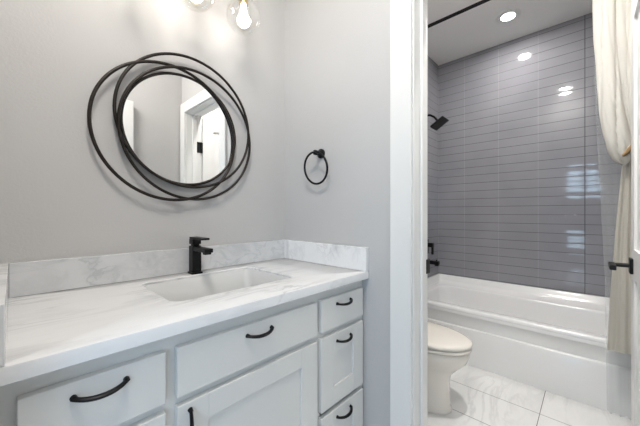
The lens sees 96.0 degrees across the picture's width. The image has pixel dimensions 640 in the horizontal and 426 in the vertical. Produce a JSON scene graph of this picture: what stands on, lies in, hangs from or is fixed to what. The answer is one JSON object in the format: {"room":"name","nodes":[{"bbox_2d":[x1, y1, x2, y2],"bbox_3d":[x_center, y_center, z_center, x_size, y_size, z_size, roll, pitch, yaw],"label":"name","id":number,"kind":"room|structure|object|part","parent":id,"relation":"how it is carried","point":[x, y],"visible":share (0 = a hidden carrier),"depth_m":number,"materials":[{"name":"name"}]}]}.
{"room":"bathroom","nodes":[
{"label":"bathroom","id":0,"kind":"room"},
{"bbox_2d":[0,0,283,263],"bbox_3d":[-0.666,-0.225,1.257,0.120,2.730,1.220,0,0,43],"label":"wall","id":1,"kind":"structure","parent":0,"point":[59,199],"depth_m":1.06,"materials":[{"name":"grey paint"}]},
{"bbox_2d":[9,239,283,297],"bbox_3d":[-0.574,0.203,1.252,0.020,0.104,1.058,0,0,43],"label":"backsplash","id":2,"kind":"structure","parent":1,"relation":"attached to","point":[26,278],"depth_m":1.06,"materials":[{"name":"grey stone"}]},
{"bbox_2d":[87,52,250,200],"bbox_3d":[-0.582,-0.361,1.229,0.040,0.626,0.652,0,0,43],"label":"mirror","id":3,"kind":"object","parent":1,"relation":"attached to","point":[173,124],"visible":1,"depth_m":1.20,"materials":[{"name":"black metal"}]},
{"bbox_3d":[-0.579,-0.354,1.239,0.007,0.460,0.464,0,0,43],"label":"glass","id":4,"kind":"part","parent":3,"relation":"part of","materials":[{"name":"white mirror"}]},
{"bbox_3d":[-0.577,-0.354,1.237,0.011,0.476,0.480,0,0,43],"label":"frame","id":5,"kind":"part","parent":3,"relation":"part of","materials":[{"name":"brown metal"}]},
{"bbox_2d":[180,0,260,35],"bbox_3d":[-0.517,-0.953,1.162,0.226,0.294,0.582,0,0,43],"label":"vanity light","id":6,"kind":"object","parent":1,"relation":"attached to","point":[243,20],"visible":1,"depth_m":1.28,"materials":[{"name":"glass"}]},
{"bbox_2d":[180,0,214,12],"bbox_3d":[-0.491,-0.924,1.137,0.152,0.236,0.152,0,0,43],"label":"shade","id":7,"kind":"object","parent":6,"relation":"attached to","point":[196,1],"depth_m":1.15,"materials":[{"name":"clear glass"}]},
{"bbox_2d":[226,0,260,35],"bbox_3d":[-0.343,-0.924,1.294,0.152,0.236,0.152,0,0,43],"label":"shade","id":8,"kind":"object","parent":6,"relation":"attached to","point":[243,20],"depth_m":1.28,"materials":[{"name":"clear glass"}]},
{"bbox_2d":[284,0,389,425],"bbox_3d":[0.425,-0.225,1.155,1.850,2.730,0.125,0,0,43],"label":"wall","id":9,"kind":"structure","parent":0,"point":[337,52],"depth_m":1.35,"materials":[{"name":"grey paint"}]},
{"bbox_2d":[304,149,327,184],"bbox_3d":[-0.013,-0.232,1.438,0.165,0.183,0.061,0,0,43],"label":"towel ring","id":10,"kind":"object","parent":9,"relation":"attached to","point":[320,153],"visible":1,"depth_m":1.43,"materials":[{"name":"black metal"}]},
{"bbox_2d":[390,0,411,425],"bbox_3d":[0.638,0.072,0.955,0.817,2.136,0.161,0,0,43],"label":"trim","id":11,"kind":"structure","parent":9,"relation":"attached to","point":[400,10],"depth_m":1.14,"materials":[{"name":"white paint"}]},
{"bbox_2d":[412,0,429,425],"bbox_3d":[0.645,0.111,0.962,0.661,2.058,0.145,0,0,43],"label":"trim","id":12,"kind":"structure","parent":9,"relation":"attached to","point":[420,263],"depth_m":1.15,"materials":[{"name":"white paint"}]},
{"bbox_3d":[0.455,0.225,1.217,0.007,0.060,0.033,0,0,43],"label":"strike plate","id":13,"kind":"part","parent":12,"relation":"part of","materials":[{"name":"black metal"}]},
{"bbox_2d":[608,0,639,425],"bbox_3d":[1.103,0.117,1.013,0.109,2.022,0.657,0,0,43],"label":"door","id":14,"kind":"structure","parent":9,"relation":"in","point":[634,261],"depth_m":1.16,"materials":[{"name":"white paint"}]},
{"bbox_3d":[1.218,0.220,1.201,0.020,0.020,0.125,0,0,43],"label":"lever","id":15,"kind":"part","parent":14,"relation":"part of","materials":[{"name":"black metal"}]},
{"bbox_3d":[1.296,0.220,1.200,0.010,0.062,0.060,0,0,43],"label":"handle","id":16,"kind":"part","parent":14,"relation":"part of","materials":[{"name":"black metal"}]},
{"bbox_2d":[427,55,437,277],"bbox_3d":[0.900,-0.225,2.859,0.210,2.730,0.880,0,0,43],"label":"wall","id":17,"kind":"structure","parent":0,"point":[432,67],"depth_m":2.99,"materials":[{"name":"grey tile"}]},
{"bbox_2d":[427,239,433,254],"bbox_3d":[1.075,0.335,2.832,0.082,0.140,0.140,0,0,43],"label":"tub valve","id":18,"kind":"object","parent":17,"relation":"attached to","point":[431,245],"visible":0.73,"depth_m":2.81,"materials":[{"name":"black metal"}]},
{"bbox_2d":[430,259,439,265],"bbox_3d":[1.094,0.480,2.814,0.135,0.060,0.044,0,0,43],"label":"tub spout","id":19,"kind":"object","parent":17,"relation":"attached to","point":[433,262],"visible":0.82,"depth_m":2.78,"materials":[{"name":"black metal"}]},
{"bbox_2d":[427,114,448,130],"bbox_3d":[1.120,-0.904,2.790,0.205,0.178,0.144,0,0,43],"label":"shower","id":20,"kind":"object","parent":17,"relation":"attached to","point":[442,120],"visible":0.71,"depth_m":2.76,"materials":[{"name":"black metal"}]},
{"bbox_2d":[427,0,489,28],"bbox_3d":[1.240,-1.495,1.957,1.519,0.064,0.064,0,0,43],"label":"curtain rod","id":21,"kind":"object","parent":17,"relation":"attached to","point":[474,5],"visible":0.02,"depth_m":2.15,"materials":[{"name":"black metal"}]},
{"bbox_2d":[592,0,631,353],"bbox_3d":[1.622,-0.360,1.511,0.274,2.220,0.118,0,0,33],"label":"shower curtain","id":22,"kind":"object","parent":21,"relation":"hanging from","point":[611,18],"visible":0.7,"depth_m":1.53,"materials":[{"name":"white fabric"}]},
{"bbox_2d":[427,0,591,65],"bbox_3d":[0.345,-1.615,-0.296,3.720,0.050,6.500,0,0,43],"label":"ceiling","id":23,"kind":"structure","parent":0,"point":[474,30],"depth_m":2.40,"materials":[{"name":"white paint"}]},
{"bbox_2d":[495,8,520,23],"bbox_3d":[1.518,-1.587,2.326,0.176,0.006,0.176,0,0,43],"label":"recessed light","id":24,"kind":"object","parent":23,"relation":"in","point":[509,15],"visible":1,"depth_m":2.32,"materials":[{"name":"white paint"}]},
{"bbox_2d":[427,364,630,425],"bbox_3d":[-0.195,1.165,0.210,5.200,0.050,6.500,0,0,43],"label":"floor","id":25,"kind":"structure","parent":0,"point":[478,397],"depth_m":1.70,"materials":[{"name":"tile"}]},
{"bbox_2d":[0,281,362,425],"bbox_3d":[-0.366,0.715,1.057,0.587,0.851,1.096,0,0,43],"label":"vanity cabinet","id":26,"kind":"object","parent":25,"relation":"on","point":[299,362],"visible":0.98,"depth_m":0.80,"materials":[{"name":"white paint"}]},
{"bbox_3d":[-0.451,0.387,0.594,0.020,0.122,0.241,0,0,43],"label":"drawer","id":27,"kind":"part","parent":26,"relation":"part of","materials":[{"name":"white paint"}]},
{"bbox_3d":[-0.435,0.358,0.577,0.031,0.016,0.099,0,0,43],"label":"handle","id":28,"kind":"part","parent":26,"relation":"part of","materials":[{"name":"black metal"}]},
{"bbox_3d":[-0.451,0.608,0.594,0.020,0.276,0.241,0,0,43],"label":"drawer","id":29,"kind":"part","parent":26,"relation":"part of","materials":[{"name":"white paint"}]},
{"bbox_2d":[0,239,368,386],"bbox_3d":[-0.371,0.220,1.062,0.576,0.137,1.098,0,0,43],"label":"countertop","id":30,"kind":"structure","parent":26,"relation":"on","point":[56,314],"depth_m":0.87,"materials":[{"name":"white stone"}]},
{"bbox_2d":[188,236,212,274],"bbox_3d":[-0.490,0.178,1.183,0.152,0.154,0.045,0,0,43],"label":"faucet","id":31,"kind":"object","parent":30,"relation":"on","point":[195,250],"visible":1,"depth_m":1.20,"materials":[{"name":"black metal"}]},
{"bbox_3d":[-0.529,0.251,1.219,0.047,0.008,0.045,0,0,43],"label":"plate","id":32,"kind":"part","parent":31,"relation":"part of","materials":[{"name":"black metal"}]},
{"bbox_3d":[-0.500,0.119,1.192,0.117,0.037,0.036,0,0,43],"label":"lever","id":33,"kind":"part","parent":31,"relation":"part of","materials":[{"name":"black metal"}]},
{"bbox_3d":[-0.476,0.149,1.170,0.113,0.016,0.034,0,0,43],"label":"spout","id":34,"kind":"part","parent":31,"relation":"part of","materials":[{"name":"black metal"}]},
{"bbox_2d":[144,269,287,301],"bbox_3d":[-0.377,0.339,1.096,0.324,0.148,0.456,0,0,43],"label":"sink","id":35,"kind":"object","parent":30,"relation":"in","point":[202,286],"visible":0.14,"depth_m":1.22,"materials":[{"name":"white ceramic"}]},
{"bbox_3d":[-0.315,0.532,0.705,0.012,0.099,0.032,0,0,-38],"label":"handle","id":36,"kind":"part","parent":26,"relation":"part of","materials":[{"name":"black metal"}]},
{"bbox_3d":[-0.183,0.740,0.879,0.020,0.540,0.489,0,0,43],"label":"door","id":37,"kind":"part","parent":26,"relation":"part of","materials":[{"name":"white paint"}]},
{"bbox_3d":[-0.183,0.387,0.879,0.020,0.122,0.489,0,0,43],"label":"drawer","id":38,"kind":"part","parent":26,"relation":"part of","materials":[{"name":"white paint"}]},
{"bbox_3d":[-0.172,0.358,0.858,0.031,0.016,0.099,0,0,43],"label":"handle","id":39,"kind":"part","parent":26,"relation":"part of","materials":[{"name":"black metal"}]},
{"bbox_3d":[0.090,0.888,1.171,0.020,0.243,0.266,0,0,43],"label":"drawer","id":40,"kind":"part","parent":26,"relation":"part of","materials":[{"name":"white paint"}]},
{"bbox_3d":[0.090,0.608,1.171,0.020,0.276,0.266,0,0,43],"label":"drawer","id":41,"kind":"part","parent":26,"relation":"part of","materials":[{"name":"white paint"}]},
{"bbox_3d":[0.090,0.387,1.171,0.020,0.122,0.266,0,0,43],"label":"drawer","id":42,"kind":"part","parent":26,"relation":"part of","materials":[{"name":"white paint"}]},
{"bbox_3d":[0.106,0.802,1.153,0.031,0.016,0.099,0,0,43],"label":"handle","id":43,"kind":"part","parent":26,"relation":"part of","materials":[{"name":"black metal"}]},
{"bbox_3d":[0.106,0.504,1.153,0.031,0.016,0.099,0,0,43],"label":"handle","id":44,"kind":"part","parent":26,"relation":"part of","materials":[{"name":"black metal"}]},
{"bbox_3d":[0.106,0.358,1.153,0.031,0.016,0.099,0,0,43],"label":"handle","id":45,"kind":"part","parent":26,"relation":"part of","materials":[{"name":"black metal"}]},
{"bbox_2d":[427,321,472,413],"bbox_3d":[0.573,0.772,1.822,0.713,0.735,0.452,0,0,43],"label":"toilet","id":46,"kind":"object","parent":25,"relation":"on","point":[449,350],"visible":0.35,"depth_m":1.63,"materials":[{"name":"white ceramic"}]},
{"bbox_3d":[0.610,0.956,1.787,0.590,0.368,0.360,0,0,43],"label":"bowl","id":47,"kind":"part","parent":46,"relation":"part of","materials":[{"name":"white ceramic"}]},
{"bbox_3d":[0.645,0.761,1.754,0.508,0.023,0.366,0,0,43],"label":"seat","id":48,"kind":"part","parent":46,"relation":"part of","materials":[{"name":"white ceramic"}]},
{"bbox_3d":[0.646,0.733,1.752,0.511,0.034,0.370,0,0,43],"label":"lid","id":49,"kind":"part","parent":46,"relation":"part of","materials":[{"name":"white ceramic"}]},
{"bbox_2d":[427,274,630,418],"bbox_3d":[1.556,0.895,2.294,1.518,0.490,0.803,0,0,43],"label":"bathtub","id":50,"kind":"object","parent":25,"relation":"on","point":[553,341],"visible":0.66,"depth_m":2.02,"materials":[{"name":"white ceramic"}]},
{"bbox_2d":[427,274,609,347],"bbox_3d":[1.558,0.839,2.296,1.518,0.378,0.799,0,0,43],"label":"basin","id":51,"kind":"object","parent":50,"relation":"in","point":[492,314],"depth_m":2.25,"materials":[{"name":"white ceramic"}]},
{"bbox_2d":[438,13,621,297],"bbox_3d":[1.833,-0.225,2.655,1.850,2.730,0.100,0,0,43],"label":"wall","id":52,"kind":"structure","parent":0,"point":[529,180],"depth_m":2.55,"materials":[{"name":"grey tile"}]}
]}

